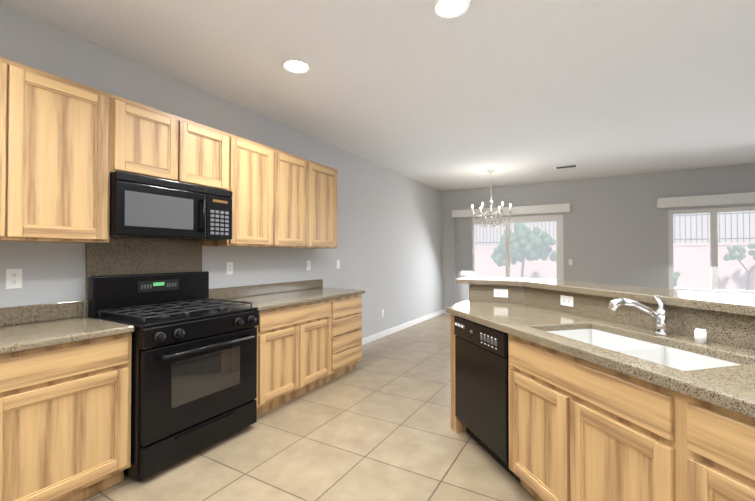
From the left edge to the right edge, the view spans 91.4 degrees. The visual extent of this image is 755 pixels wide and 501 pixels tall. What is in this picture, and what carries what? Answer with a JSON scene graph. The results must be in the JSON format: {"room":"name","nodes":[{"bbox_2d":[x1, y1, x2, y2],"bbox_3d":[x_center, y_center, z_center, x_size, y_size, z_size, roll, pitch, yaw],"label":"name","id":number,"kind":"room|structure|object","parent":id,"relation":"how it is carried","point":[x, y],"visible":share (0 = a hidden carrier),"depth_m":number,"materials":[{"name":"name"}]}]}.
{"room":"kitchen","nodes":[
{"label":"kitchen","id":0,"kind":"room"},
{"bbox_2d":[0,4,441,338],"bbox_3d":[-1.287,-0.012,3.715,0.150,2.740,11.000,0,-1,30],"label":"wall","id":1,"kind":"structure","parent":0,"point":[387,252],"depth_m":3.94,"materials":[{"name":"grey paint"}]},
{"bbox_2d":[6,269,21,288],"bbox_3d":[-2.107,0.164,2.138,0.008,0.115,0.070,0,-1,30],"label":"outlet","id":2,"kind":"object","parent":1,"relation":"attached to","point":[13,278],"visible":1,"depth_m":2.13,"materials":[{"name":"white plastic"}]},
{"bbox_2d":[0,57,31,241],"bbox_3d":[-2.139,-0.516,1.748,0.352,0.920,0.596,0,-1,30],"label":"upper cabinet","id":3,"kind":"object","parent":1,"relation":"attached to","point":[13,75],"depth_m":1.88,"materials":[{"name":"brown wood"}]},
{"bbox_2d":[28,67,115,242],"bbox_3d":[-1.920,-0.511,2.126,0.352,0.920,0.531,0,-1,30],"label":"upper cabinet","id":4,"kind":"object","parent":1,"relation":"attached to","point":[67,147],"depth_m":2.09,"materials":[{"name":"brown wood"}]},
{"bbox_2d":[85,238,201,316],"bbox_3d":[-1.717,0.231,2.798,0.018,0.632,0.834,0,-1,30],"label":"backsplash","id":5,"kind":"structure","parent":1,"relation":"attached to","point":[119,256],"depth_m":2.72,"materials":[{"name":"stone"}]},
{"bbox_2d":[116,96,191,183],"bbox_3d":[-1.664,-0.726,2.570,0.352,0.480,0.490,0,-1,30],"label":"upper cabinet","id":6,"kind":"object","parent":1,"relation":"attached to","point":[151,142],"depth_m":2.49,"materials":[{"name":"brown wood"}]},
{"bbox_2d":[109,171,231,240],"bbox_3d":[-1.534,-0.284,2.699,0.441,0.390,0.840,0,-1,30],"label":"microwave","id":7,"kind":"object","parent":6,"relation":"attached to","point":[143,207],"visible":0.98,"depth_m":2.52,"materials":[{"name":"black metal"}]},
{"bbox_2d":[0,279,322,326],"bbox_3d":[-1.612,0.386,2.974,0.022,0.103,3.700,0,-1,30],"label":"backsplash","id":8,"kind":"structure","parent":1,"relation":"attached to","point":[28,313],"depth_m":2.37,"materials":[{"name":"beige stone"}]},
{"bbox_2d":[192,121,231,190],"bbox_3d":[-1.482,-0.722,2.883,0.352,0.480,0.486,0,-1,30],"label":"upper cabinet","id":9,"kind":"object","parent":1,"relation":"attached to","point":[211,147],"depth_m":2.87,"materials":[{"name":"brown wood"}]},
{"bbox_2d":[226,262,232,274],"bbox_3d":[-1.368,0.165,3.413,0.008,0.115,0.070,0,-1,30],"label":"outlet","id":10,"kind":"object","parent":1,"relation":"attached to","point":[229,268],"visible":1,"depth_m":3.41,"materials":[{"name":"white plastic"}]},
{"bbox_2d":[202,135,279,247],"bbox_3d":[-1.221,-0.496,3.331,0.352,0.920,0.555,0,-1,30],"label":"upper cabinet","id":11,"kind":"object","parent":1,"relation":"attached to","point":[255,166],"depth_m":3.24,"materials":[{"name":"brown wood"}]},
{"bbox_2d":[280,151,315,248],"bbox_3d":[-0.993,-0.492,3.724,0.352,0.920,0.606,0,-1,30],"label":"upper cabinet","id":12,"kind":"object","parent":1,"relation":"attached to","point":[297,174],"depth_m":3.72,"materials":[{"name":"brown wood"}]},
{"bbox_2d":[306,261,310,269],"bbox_3d":[-0.816,0.176,4.365,0.008,0.115,0.070,0,-1,30],"label":"outlet","id":13,"kind":"object","parent":1,"relation":"attached to","point":[308,265],"visible":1,"depth_m":4.36,"materials":[{"name":"white plastic"}]},
{"bbox_2d":[316,163,337,248],"bbox_3d":[-0.756,-0.487,4.134,0.352,0.920,0.593,0,-1,30],"label":"upper cabinet","id":14,"kind":"object","parent":1,"relation":"attached to","point":[326,177],"depth_m":4.12,"materials":[{"name":"brown wood"}]},
{"bbox_2d":[336,260,339,268],"bbox_3d":[-0.519,0.182,4.875,0.009,0.115,0.070,0,-1,30],"label":"light switch","id":15,"kind":"object","parent":1,"relation":"attached to","point":[337,264],"visible":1,"depth_m":4.87,"materials":[{"name":"white plastic"}]},
{"bbox_2d":[362,309,442,344],"bbox_3d":[0.398,1.347,6.438,0.016,0.090,4.270,0,-1,30],"label":"baseboard","id":16,"kind":"structure","parent":1,"relation":"attached to","point":[371,338],"depth_m":6.37,"materials":[{"name":"white paint"}]},
{"bbox_2d":[82,314,537,500],"bbox_3d":[2.238,1.393,1.654,8.300,0.120,11.000,0,-1,30],"label":"floor","id":17,"kind":"structure","parent":0,"point":[375,425],"depth_m":2.48,"materials":[{"name":"tile"}]},
{"bbox_2d":[0,335,131,500],"bbox_3d":[-1.825,0.902,1.994,0.630,0.870,0.622,0,-1,30],"label":"base cabinet","id":18,"kind":"object","parent":17,"relation":"on","point":[65,401],"depth_m":1.84,"materials":[{"name":"brown wood"}]},
{"bbox_2d":[0,315,134,354],"bbox_3d":[-1.966,0.443,1.742,0.644,0.040,1.214,0,-1,30],"label":"countertop","id":19,"kind":"structure","parent":18,"relation":"on","point":[15,338],"depth_m":1.94,"materials":[{"name":"beige stone"}]},
{"bbox_2d":[88,271,258,480],"bbox_3d":[-1.377,0.757,2.595,0.728,1.175,0.840,0,-1,30],"label":"range","id":20,"kind":"object","parent":17,"relation":"on","point":[194,371],"visible":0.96,"depth_m":2.40,"materials":[{"name":"black metal"}]},
{"bbox_2d":[255,299,335,415],"bbox_3d":[-0.984,0.920,3.443,0.630,0.870,1.008,0,-1,30],"label":"base cabinet","id":21,"kind":"object","parent":17,"relation":"on","point":[296,346],"depth_m":3.25,"materials":[{"name":"brown wood"}]},
{"bbox_2d":[212,287,364,310],"bbox_3d":[-0.823,0.467,3.712,0.644,0.040,1.630,0,-1,30],"label":"countertop","id":22,"kind":"structure","parent":21,"relation":"on","point":[314,294],"depth_m":3.52,"materials":[{"name":"beige stone"}]},
{"bbox_2d":[336,295,361,377],"bbox_3d":[-0.584,0.928,4.134,0.630,0.870,0.590,0,-1,30],"label":"base cabinet","id":23,"kind":"object","parent":17,"relation":"on","point":[348,309],"depth_m":3.99,"materials":[{"name":"brown wood"}]},
{"bbox_2d":[450,313,754,500],"bbox_3d":[1.226,0.894,1.499,0.680,0.875,3.525,0,-1,-15],"label":"kitchen island","id":24,"kind":"object","parent":17,"relation":"on","point":[603,392],"depth_m":1.54,"materials":[{"name":"brown wood"}]},
{"bbox_2d":[454,316,519,481],"bbox_3d":[0.909,0.909,2.476,0.570,0.868,0.638,0,-1,-15],"label":"dishwasher","id":25,"kind":"object","parent":24,"relation":"in","point":[482,366],"depth_m":2.34,"materials":[{"name":"black metal"}]},
{"bbox_2d":[446,297,754,412],"bbox_3d":[1.228,0.436,1.515,0.692,0.040,3.546,0,-1,-15],"label":"island countertop","id":26,"kind":"structure","parent":24,"relation":"on","point":[732,382],"depth_m":1.63,"materials":[{"name":"beige stone"}]},
{"bbox_2d":[494,289,507,297],"bbox_3d":[1.029,0.356,3.076,0.115,0.070,0.008,0,-1,30],"label":"outlet","id":27,"kind":"object","parent":26,"relation":"attached to","point":[501,293],"visible":1,"depth_m":3.07,"materials":[{"name":"white plastic"}]},
{"bbox_2d":[560,295,572,306],"bbox_3d":[1.308,0.349,2.549,0.008,0.070,0.115,0,-1,-15],"label":"outlet","id":28,"kind":"object","parent":26,"relation":"attached to","point":[566,300],"visible":1,"depth_m":2.55,"materials":[{"name":"white plastic"}]},
{"bbox_2d":[550,325,729,368],"bbox_3d":[1.158,0.554,1.720,0.454,0.215,0.836,0,-1,-15],"label":"sink","id":29,"kind":"object","parent":26,"relation":"in","point":[655,350],"depth_m":1.75,"materials":[{"name":"white ceramic"}]},
{"bbox_2d":[606,293,673,336],"bbox_3d":[1.310,0.324,1.845,0.289,0.192,0.122,0,-1,-15],"label":"faucet","id":30,"kind":"object","parent":26,"relation":"on","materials":[{"name":"silver metal"}]},
{"bbox_2d":[0,0,754,191],"bbox_3d":[2.238,-1.466,1.689,8.300,0.120,11.000,0,-1,30],"label":"ceiling","id":31,"kind":"structure","parent":0,"point":[515,92],"depth_m":2.90,"materials":[{"name":"white paint"}]},
{"bbox_2d":[282,58,310,73],"bbox_3d":[-0.611,-1.389,2.774,0.214,0.021,0.214,0,-1,30],"label":"recessed light","id":32,"kind":"object","parent":31,"relation":"in","point":[296,65],"visible":0.98,"depth_m":2.77,"materials":[{"name":"white paint"}]},
{"bbox_2d":[433,0,470,18],"bbox_3d":[0.423,-1.397,2.105,0.214,0.021,0.214,0,-1,30],"label":"recessed light","id":33,"kind":"object","parent":31,"relation":"in","point":[448,9],"visible":1,"depth_m":2.12,"materials":[{"name":"white paint"}]},
{"bbox_2d":[471,169,511,227],"bbox_3d":[1.913,-0.865,6.205,0.659,0.972,0.671,0,-1,30],"label":"chandelier","id":34,"kind":"object","parent":31,"relation":"hanging from","point":[491,218],"visible":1,"depth_m":6.18,"materials":[{"name":"silver metal"}]},
{"bbox_2d":[554,164,577,168],"bbox_3d":[3.029,-1.347,5.922,0.340,0.016,0.180,0,-1,30],"label":"ceiling vent","id":35,"kind":"object","parent":31,"relation":"in","point":[565,166],"visible":0.98,"depth_m":5.89,"materials":[{"name":"grey metal"}]},
{"bbox_2d":[442,164,754,309],"bbox_3d":[4.960,0.021,6.364,8.000,2.740,0.150,0,-1,30],"label":"wall","id":36,"kind":"structure","parent":0,"point":[615,230],"depth_m":6.69,"materials":[{"name":"grey paint"}]},
{"bbox_2d":[455,217,474,303],"bbox_3d":[1.893,0.325,7.989,0.400,2.110,0.084,0,-1,30],"label":"door blinds","id":37,"kind":"object","parent":36,"relation":"attached to","point":[464,250],"visible":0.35,"depth_m":7.97,"materials":[{"name":"white plastic"}]},
{"bbox_2d":[452,203,569,217],"bbox_3d":[2.654,-0.805,7.560,2.300,0.160,0.109,0,-1,30],"label":"valance","id":38,"kind":"object","parent":36,"relation":"attached to","point":[542,209],"visible":0.96,"depth_m":7.38,"materials":[{"name":"white paint"}]},
{"bbox_2d":[474,214,563,279],"bbox_3d":[2.708,0.357,7.660,2.078,2.099,0.080,0,-1,30],"label":"window","id":39,"kind":"structure","parent":36,"relation":"in","point":[558,219],"depth_m":7.30,"materials":[{"name":"white paint"}]},
{"bbox_2d":[656,192,754,207],"bbox_3d":[5.950,-0.818,5.649,2.680,0.160,0.109,0,-1,30],"label":"window valance","id":40,"kind":"object","parent":36,"relation":"attached to","point":[719,199],"visible":1,"depth_m":5.96,"materials":[{"name":"white paint"}]},
{"bbox_2d":[668,206,754,296],"bbox_3d":[5.997,0.018,5.722,2.420,1.429,0.140,0,-1,30],"label":"window","id":41,"kind":"structure","parent":36,"relation":"in","point":[713,212],"depth_m":6.03,"materials":[{"name":"white paint"}]},
{"bbox_2d":[474,211,754,245],"bbox_3d":[10.891,-0.185,16.597,20.000,3.400,8.000,0,-1,30],"label":"sky","id":42,"kind":"structure","parent":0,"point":[699,236],"depth_m":12.97,"materials":[{"name":"beige"}]},
{"label":"outside","id":43,"kind":"structure","parent":0,"visible":0},
{"bbox_3d":[7.947,1.538,11.498,20.000,0.130,11.740,0,-1,30],"label":"ground","id":44,"kind":"structure","parent":43,"visible":0},
{"bbox_2d":[474,211,754,290],"bbox_3d":[5.148,-0.155,6.691,12.000,3.300,0.002,0,-1,30],"label":"haze","id":45,"kind":"structure","parent":44,"relation":"on","point":[685,246],"depth_m":6.54,"materials":[{"name":"white"}]},
{"bbox_2d":[475,242,754,290],"bbox_3d":[7.079,0.675,10.011,20.000,1.720,0.240,0,-1,30],"label":"wall","id":46,"kind":"structure","parent":44,"relation":"on","point":[724,282],"depth_m":9.38,"materials":[{"name":"beige"}]},
{"bbox_2d":[474,211,754,245],"bbox_3d":[7.076,-0.585,10.022,20.000,0.800,0.030,0,-1,30],"label":"fence","id":47,"kind":"object","parent":46,"relation":"on","point":[674,239],"depth_m":9.40,"materials":[{"name":"grey metal"}]},
{"bbox_2d":[491,223,754,289],"bbox_3d":[5.951,0.307,9.123,6.078,2.240,1.728,0,-1,30],"label":"trees","id":48,"kind":"object","parent":44,"relation":"on","point":[544,240],"depth_m":9.66,"materials":[{"name":"green plant"}]}
]}

